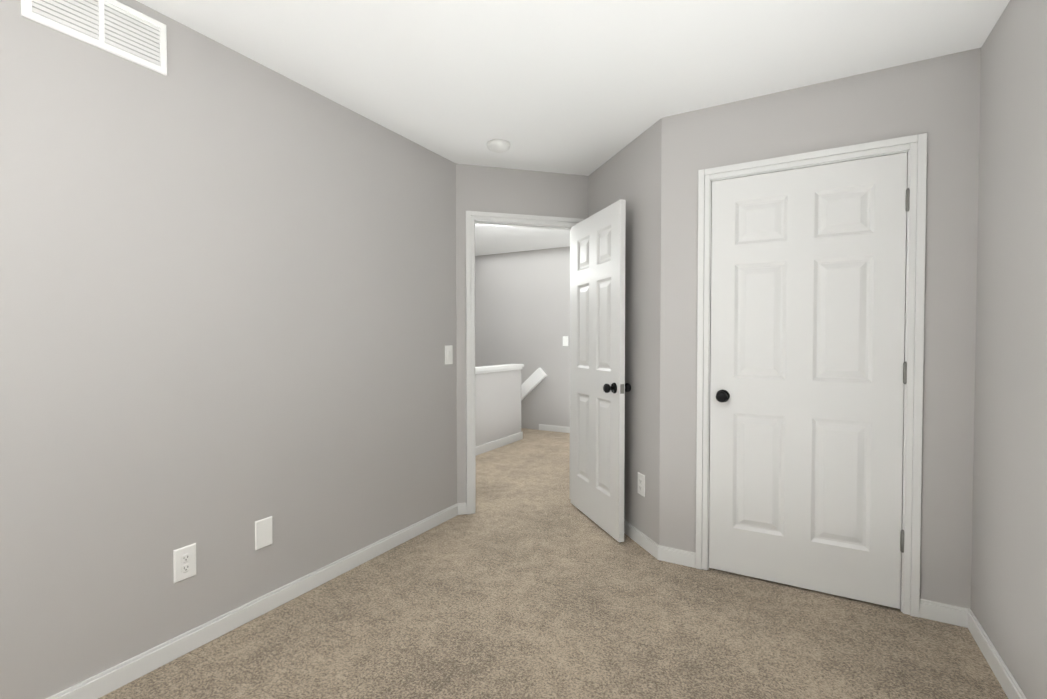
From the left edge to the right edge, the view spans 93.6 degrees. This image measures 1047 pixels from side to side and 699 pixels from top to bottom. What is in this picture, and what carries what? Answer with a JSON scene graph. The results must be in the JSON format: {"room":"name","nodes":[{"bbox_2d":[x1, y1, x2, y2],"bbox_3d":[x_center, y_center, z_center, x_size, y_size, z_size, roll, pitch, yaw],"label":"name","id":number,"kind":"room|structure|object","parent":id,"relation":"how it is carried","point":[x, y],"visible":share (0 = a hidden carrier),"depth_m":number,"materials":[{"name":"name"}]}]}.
{"room":"empty bedroom","nodes":[
{"label":"empty bedroom","id":0,"kind":"room"},
{"bbox_2d":[0,0,456,698],"bbox_3d":[-1.423,-0.032,1.825,0.120,2.427,3.784,1,1,30],"label":"wall","id":1,"kind":"structure","parent":0,"point":[226,298],"depth_m":1.93,"materials":[{"name":"grey paint"}]},
{"bbox_2d":[21,0,166,75],"bbox_3d":[-1.428,-1.113,1.662,0.010,0.186,0.393,1,1,30],"label":"air vent","id":2,"kind":"object","parent":1,"relation":"in","point":[115,27],"visible":1,"depth_m":1.68,"materials":[{"name":"white metal"}]},
{"bbox_2d":[173,543,195,582],"bbox_3d":[-1.312,0.829,1.907,0.008,0.127,0.080,1,1,30],"label":"outlet","id":3,"kind":"object","parent":1,"relation":"attached to","point":[184,562],"visible":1,"depth_m":1.90,"materials":[{"name":"white plastic"}]},
{"bbox_2d":[46,503,466,698],"bbox_3d":[-1.330,1.142,1.861,0.030,0.080,3.659,1,1,30],"label":"baseboard","id":4,"kind":"structure","parent":1,"relation":"attached to","point":[105,682],"depth_m":2.06,"materials":[{"name":"white paint"}]},
{"bbox_2d":[255,516,272,549],"bbox_3d":[-1.154,0.817,2.187,0.007,0.127,0.080,1,1,30],"label":"blank wall plate","id":5,"kind":"object","parent":1,"relation":"attached to","point":[263,532],"visible":1,"depth_m":2.18,"materials":[{"name":"white plastic"}]},
{"bbox_2d":[445,345,452,363],"bbox_3d":[-0.502,0.036,3.321,0.011,0.127,0.080,1,1,30],"label":"light switch","id":6,"kind":"object","parent":1,"relation":"attached to","point":[448,354],"visible":1,"depth_m":3.31,"materials":[{"name":"white plastic"}]},
{"bbox_2d":[475,364,523,454],"bbox_3d":[-0.802,0.663,4.758,0.165,0.920,2.995,1,1,30],"label":"wall","id":7,"kind":"structure","parent":0,"point":[497,406],"depth_m":5.54,"materials":[{"name":"grey paint"}]},
{"bbox_2d":[456,164,587,502],"bbox_3d":[0.026,-0.067,3.592,1.146,2.427,0.120,0,1,-15],"label":"wall","id":8,"kind":"structure","parent":0,"point":[502,190],"depth_m":3.44,"materials":[{"name":"grey paint"}]},
{"bbox_2d":[466,211,583,513],"bbox_3d":[0.007,0.093,3.590,0.874,2.107,0.154,0,1,-15],"label":"door frame","id":9,"kind":"structure","parent":8,"relation":"attached to","point":[473,218],"depth_m":3.42,"materials":[{"name":"white paint"}]},
{"bbox_2d":[571,199,630,541],"bbox_3d":[0.481,0.126,3.259,0.581,2.030,0.572,1,1,30],"label":"entry door","id":10,"kind":"structure","parent":8,"relation":"in","point":[600,387],"depth_m":3.17,"materials":[{"name":"white paint"}]},
{"bbox_2d":[475,246,569,429],"bbox_3d":[0.698,-0.124,6.412,4.090,2.427,0.120,1,1,30],"label":"wall","id":11,"kind":"structure","parent":0,"point":[522,307],"depth_m":6.68,"materials":[{"name":"grey paint"}]},
{"bbox_2d":[521,368,546,400],"bbox_3d":[-0.153,0.724,6.803,1.037,0.969,0.070,1,1,30],"label":"stair rail","id":12,"kind":"object","parent":11,"relation":"attached to","point":[533,380],"visible":0.36,"depth_m":6.61,"materials":[{"name":"white wood"}]},
{"bbox_2d":[539,424,569,432],"bbox_3d":[1.266,1.058,6.039,2.430,0.080,0.012,1,1,30],"label":"baseboard","id":13,"kind":"structure","parent":11,"relation":"attached to","point":[564,429],"depth_m":6.50,"materials":[{"name":"white paint"}]},
{"bbox_2d":[563,336,567,345],"bbox_3d":[0.546,-0.110,6.423,0.080,0.127,0.011,1,1,30],"label":"light switch","id":14,"kind":"object","parent":11,"relation":"attached to","point":[565,340],"visible":1,"depth_m":6.42,"materials":[{"name":"white plastic"}]},
{"bbox_2d":[98,428,1007,698],"bbox_3d":[-0.445,1.206,3.139,5.352,0.100,6.990,1,1,30],"label":"floor","id":15,"kind":"structure","parent":0,"point":[527,579],"depth_m":2.04,"materials":[{"name":"carpet"}]},
{"bbox_2d":[136,0,1009,255],"bbox_3d":[-0.445,-1.321,3.088,5.352,0.100,6.990,1,1,30],"label":"ceiling","id":16,"kind":"structure","parent":0,"point":[582,87],"depth_m":2.09,"materials":[{"name":"white paint"}]},
{"bbox_2d":[487,139,509,152],"bbox_3d":[-0.153,-1.248,3.033,0.144,0.044,0.144,1,1,30],"label":"smoke detector","id":17,"kind":"object","parent":16,"relation":"attached to","point":[498,145],"visible":1,"depth_m":2.99,"materials":[{"name":"white plastic"}]},
{"bbox_2d":[588,118,661,544],"bbox_3d":[0.657,-0.060,3.251,0.120,2.427,1.109,0,1,-16],"label":"wall","id":18,"kind":"structure","parent":0,"point":[630,173],"depth_m":2.90,"materials":[{"name":"grey paint"}]},
{"bbox_2d":[638,472,644,496],"bbox_3d":[0.695,0.798,2.907,0.008,0.127,0.080,0,1,-16],"label":"outlet","id":19,"kind":"object","parent":18,"relation":"attached to","point":[641,484],"visible":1,"depth_m":2.90,"materials":[{"name":"white plastic"}]},
{"bbox_2d":[659,48,980,608],"bbox_3d":[1.405,-0.043,2.402,1.430,2.427,0.120,1,1,30],"label":"wall","id":20,"kind":"structure","parent":0,"point":[936,100],"depth_m":2.16,"materials":[{"name":"grey paint"}]},
{"bbox_2d":[624,519,695,567],"bbox_3d":[0.688,1.116,3.153,0.928,0.080,0.703,1,1,30],"label":"baseboard","id":21,"kind":"structure","parent":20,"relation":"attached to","point":[663,553],"depth_m":2.71,"materials":[{"name":"white paint"}]},
{"bbox_2d":[709,152,909,608],"bbox_3d":[1.348,0.144,2.393,0.824,2.030,0.173,1,1,30],"label":"closet door","id":22,"kind":"structure","parent":20,"relation":"in","point":[808,374],"depth_m":2.36,"materials":[{"name":"white paint"}]},
{"bbox_2d":[696,133,926,617],"bbox_3d":[1.363,0.117,2.429,0.941,2.107,0.154,1,1,30],"label":"trim","id":23,"kind":"structure","parent":20,"relation":"attached to","point":[914,147],"depth_m":2.18,"materials":[{"name":"white paint"}]},
{"bbox_2d":[971,0,1046,698],"bbox_3d":[1.252,-0.011,0.802,0.120,2.427,4.640,1,1,30],"label":"wall","id":24,"kind":"structure","parent":0,"point":[1009,571],"depth_m":1.69,"materials":[{"name":"grey paint"}]},
{"bbox_2d":[950,605,1026,698],"bbox_3d":[0.987,1.169,0.521,0.042,0.080,3.608,1,1,30],"label":"baseboard","id":25,"kind":"structure","parent":24,"relation":"attached to","point":[959,616],"depth_m":1.85,"materials":[{"name":"white paint"}]}
]}

